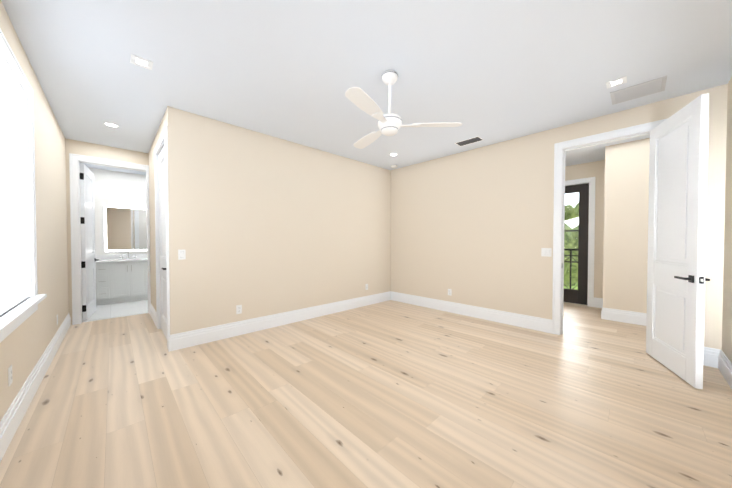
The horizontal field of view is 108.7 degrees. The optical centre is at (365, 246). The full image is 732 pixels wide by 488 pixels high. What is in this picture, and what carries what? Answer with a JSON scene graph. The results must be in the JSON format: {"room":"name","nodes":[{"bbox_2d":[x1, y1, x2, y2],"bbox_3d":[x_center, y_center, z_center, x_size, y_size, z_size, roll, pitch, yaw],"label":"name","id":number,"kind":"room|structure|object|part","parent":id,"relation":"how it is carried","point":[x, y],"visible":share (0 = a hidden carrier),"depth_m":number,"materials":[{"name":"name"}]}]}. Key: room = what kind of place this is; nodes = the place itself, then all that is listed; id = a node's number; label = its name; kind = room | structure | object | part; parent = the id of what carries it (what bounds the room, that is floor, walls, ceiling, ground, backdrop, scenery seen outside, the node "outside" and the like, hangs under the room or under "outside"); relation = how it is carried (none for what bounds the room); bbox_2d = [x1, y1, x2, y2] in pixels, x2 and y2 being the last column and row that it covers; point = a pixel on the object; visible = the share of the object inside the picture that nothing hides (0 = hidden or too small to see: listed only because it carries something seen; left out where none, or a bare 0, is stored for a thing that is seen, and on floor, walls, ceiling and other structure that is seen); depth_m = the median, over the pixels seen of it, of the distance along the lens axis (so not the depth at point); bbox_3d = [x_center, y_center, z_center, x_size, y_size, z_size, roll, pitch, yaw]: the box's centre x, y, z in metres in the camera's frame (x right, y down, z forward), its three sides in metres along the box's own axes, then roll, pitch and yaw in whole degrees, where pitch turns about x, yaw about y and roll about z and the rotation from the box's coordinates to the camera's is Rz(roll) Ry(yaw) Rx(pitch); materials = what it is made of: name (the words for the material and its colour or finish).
{"room":"empty bedroom","nodes":[
{"label":"empty bedroom","id":0,"kind":"room"},
{"bbox_2d":[0,0,39,420],"bbox_3d":[-2.243,-0.166,1.481,0.200,2.740,6.630,-1,1,-44],"label":"wall","id":1,"kind":"structure","parent":0,"point":[20,349],"depth_m":1.90,"materials":[{"name":"paint"}]},
{"bbox_2d":[8,365,12,386],"bbox_3d":[-2.276,0.826,1.682,0.008,0.115,0.070,-1,1,-44],"label":"electrical outlet","id":2,"kind":"object","parent":1,"relation":"attached to","point":[10,379],"visible":0.98,"depth_m":1.67,"materials":[{"name":"plastic"}]},
{"bbox_2d":[0,28,46,342],"bbox_3d":[-2.237,-0.375,1.518,0.265,1.847,1.844,-1,1,-44],"label":"window","id":3,"kind":"structure","parent":1,"relation":"in","point":[8,87],"depth_m":2.07,"materials":[{"name":"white glass"}]},
{"bbox_2d":[79,166,146,275],"bbox_3d":[-4.845,-0.246,6.173,2.960,2.740,0.120,-1,1,-44],"label":"wall","id":4,"kind":"structure","parent":0,"point":[115,188],"depth_m":5.57,"materials":[{"name":"white paint"}]},
{"bbox_2d":[95,255,146,258],"bbox_3d":[-4.990,0.218,5.942,1.580,0.100,0.020,-1,1,-44],"label":"backsplash","id":5,"kind":"structure","parent":4,"relation":"attached to","point":[96,256],"depth_m":5.64,"materials":[{"name":"white stone"}]},
{"bbox_2d":[103,205,146,251],"bbox_3d":[-5.052,-0.381,5.867,1.140,0.980,0.028,-1,1,-44],"label":"led mirror","id":6,"kind":"object","parent":4,"relation":"attached to","point":[125,228],"visible":0.58,"depth_m":5.68,"materials":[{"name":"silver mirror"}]},
{"bbox_2d":[82,300,147,320],"bbox_3d":[-4.235,1.185,5.542,3.150,0.100,2.070,-1,1,-44],"label":"floor","id":7,"kind":"structure","parent":0,"point":[118,309],"depth_m":4.79,"materials":[{"name":"white tile"}]},
{"bbox_2d":[96,263,114,304],"bbox_3d":[-5.270,0.725,5.302,0.257,0.830,0.566,-1,1,-44],"label":"base cabinet","id":8,"kind":"object","parent":7,"relation":"on","point":[105,272],"depth_m":5.11,"materials":[{"name":"paint"}]},
{"bbox_2d":[115,263,147,302],"bbox_3d":[-5.010,0.720,5.552,0.582,0.830,0.566,-1,1,-44],"label":"base cabinet","id":9,"kind":"object","parent":7,"relation":"on","point":[121,278],"depth_m":5.37,"materials":[{"name":"paint"}]},
{"bbox_2d":[96,259,146,262],"bbox_3d":[-4.795,0.286,5.740,1.580,0.032,0.583,-1,1,-44],"label":"countertop","id":10,"kind":"structure","parent":9,"relation":"on","point":[100,260],"depth_m":5.34,"materials":[{"name":"white stone"}]},
{"bbox_2d":[36,77,391,357],"bbox_3d":[-1.966,-0.222,4.747,4.710,2.740,2.310,-1,1,-44],"label":"wall","id":11,"kind":"structure","parent":0,"point":[262,224],"depth_m":3.61,"materials":[{"name":"paint"}]},
{"bbox_2d":[80,163,98,320],"bbox_3d":[-4.599,-0.069,4.356,0.153,2.424,0.788,-1,1,-38],"label":"bathroom door","id":12,"kind":"structure","parent":11,"relation":"in","point":[89,259],"depth_m":4.23,"materials":[{"name":"white wood"}]},
{"bbox_2d":[82,312,147,322],"bbox_3d":[-4.072,1.153,4.297,0.780,0.006,0.060,-1,1,-44],"label":"trim","id":13,"kind":"structure","parent":11,"relation":"attached to","point":[113,317],"depth_m":4.26,"materials":[{"name":"stone"}]},
{"bbox_2d":[158,144,166,338],"bbox_3d":[-2.570,-0.052,3.376,0.153,2.424,0.918,-1,1,-44],"label":"closet door","id":14,"kind":"structure","parent":11,"relation":"in","point":[162,245],"depth_m":3.48,"materials":[{"name":"white wood"}]},
{"bbox_2d":[178,250,185,259],"bbox_3d":[-2.118,0.093,3.023,0.070,0.115,0.010,-1,1,-44],"label":"switch plate","id":15,"kind":"object","parent":11,"relation":"attached to","point":[182,253],"visible":1,"depth_m":3.02,"materials":[{"name":"plastic"}]},
{"bbox_2d":[236,305,241,313],"bbox_3d":[-1.674,0.831,3.465,0.070,0.115,0.008,-1,1,-44],"label":"outlet","id":16,"kind":"object","parent":11,"relation":"attached to","point":[238,309],"visible":1,"depth_m":3.46,"materials":[{"name":"plastic"}]},
{"bbox_2d":[0,300,731,487],"bbox_3d":[0.853,1.221,3.466,7.600,0.100,7.980,-1,1,-44],"label":"floor","id":17,"kind":"structure","parent":0,"point":[390,394],"depth_m":1.92,"materials":[{"name":"brown wood"}]},
{"bbox_2d":[1,0,731,174],"bbox_3d":[0.135,-1.642,4.162,7.600,0.120,10.050,-1,1,-44],"label":"ceiling","id":18,"kind":"structure","parent":0,"point":[490,72],"depth_m":2.22,"materials":[{"name":"paint"}]},
{"bbox_2d":[104,122,118,126],"bbox_3d":[-3.284,-1.567,3.386,0.142,0.004,0.142,-1,1,-44],"label":"recessed light","id":19,"kind":"object","parent":18,"relation":"in","point":[110,124],"visible":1,"depth_m":3.37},
{"bbox_2d":[130,54,152,69],"bbox_3d":[-1.884,-1.547,2.206,0.140,0.005,0.140,-1,1,-44],"label":"recessed light","id":20,"kind":"object","parent":18,"relation":"in","point":[140,61],"visible":1,"depth_m":2.20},
{"bbox_2d":[345,70,461,148],"bbox_3d":[0.107,-1.284,2.391,1.119,0.534,1.114,-1,1,-44],"label":"ceiling fan","id":21,"kind":"object","parent":18,"relation":"hanging from","point":[389,123],"visible":1,"depth_m":2.32,"materials":[{"name":"white plastic"}]},
{"bbox_2d":[454,136,483,146],"bbox_3d":[1.547,-1.576,3.948,0.200,0.005,0.370,-1,1,-44],"label":"ceiling vent","id":22,"kind":"object","parent":18,"relation":"in","point":[469,141],"visible":1,"depth_m":3.94,"materials":[{"name":"black metal"}]},
{"bbox_2d":[606,76,626,88],"bbox_3d":[2.370,-1.552,2.486,0.140,0.005,0.140,-1,1,-44],"label":"recessed light","id":23,"kind":"object","parent":18,"relation":"in","point":[616,82],"visible":1,"depth_m":2.48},
{"bbox_2d":[610,76,666,104],"bbox_3d":[2.719,-1.553,2.633,0.330,0.008,0.380,-1,1,-44],"label":"ceiling vent","id":24,"kind":"object","parent":18,"relation":"in","point":[657,85],"visible":1,"depth_m":2.61,"materials":[{"name":"white metal"}]},
{"bbox_2d":[392,85,723,348],"bbox_3d":[2.664,-0.228,5.143,2.490,2.740,7.920,-1,1,-44],"label":"wall","id":25,"kind":"structure","parent":0,"point":[476,223],"depth_m":4.01,"materials":[{"name":"paint"}]},
{"bbox_2d":[0,291,731,461],"bbox_3d":[0.177,1.066,4.194,7.020,0.185,9.730,-1,1,-44],"label":"baseboard","id":26,"kind":"structure","parent":25,"relation":"attached to","point":[11,420],"depth_m":3.60,"materials":[{"name":"white wood"}]},
{"bbox_2d":[69,118,667,348],"bbox_3d":[0.266,-0.109,4.253,7.182,2.532,6.166,-1,1,-44],"label":"door frame","id":27,"kind":"structure","parent":25,"relation":"attached to","point":[560,182],"depth_m":3.68,"materials":[{"name":"white wood"}]},
{"bbox_2d":[541,248,551,256],"bbox_3d":[2.450,0.079,3.568,0.010,0.115,0.116,-1,1,-44],"label":"switch plate","id":28,"kind":"object","parent":25,"relation":"attached to","point":[546,252],"visible":1,"depth_m":3.57,"materials":[{"name":"plastic"}]},
{"bbox_2d":[564,183,588,304],"bbox_3d":[3.983,-0.046,5.354,0.100,2.344,0.842,-1,1,-44],"label":"door","id":29,"kind":"structure","parent":25,"relation":"in","point":[579,296],"depth_m":5.12,"materials":[{"name":"black metal"}]},
{"bbox_3d":[4.001,-0.106,5.371,0.006,1.944,0.562,-1,1,-44],"label":"pane","id":30,"kind":"part","parent":29,"relation":"part of","materials":[{"name":"clear glass"}]},
{"bbox_2d":[720,77,731,362],"bbox_3d":[1.790,-0.155,0.846,4.710,2.740,0.120,-1,1,-44],"label":"wall","id":31,"kind":"structure","parent":0,"point":[726,208],"depth_m":2.46,"materials":[{"name":"paint"}]},
{"bbox_2d":[646,93,709,388],"bbox_3d":[2.935,-0.037,2.516,0.154,2.424,0.810,0,1,26],"label":"door","id":32,"kind":"structure","parent":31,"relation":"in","point":[678,173],"depth_m":2.40,"materials":[{"name":"white wood"}]},
{"bbox_3d":[2.935,-0.033,2.516,0.153,2.140,0.810,0,1,26],"label":"main door hardware","id":33,"kind":"part","parent":32,"relation":"part of","materials":[{"name":"black metal"}]},
{"label":"outside","id":34,"kind":"structure","parent":0,"visible":0},
{"bbox_2d":[564,202,578,289],"bbox_3d":[43.530,0.551,46.132,113.220,12.376,153.934,-1,1,-44],"label":"garden","id":35,"kind":"object","parent":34,"point":[570,243],"depth_m":17.49,"materials":[{"name":"plant"}]}
]}

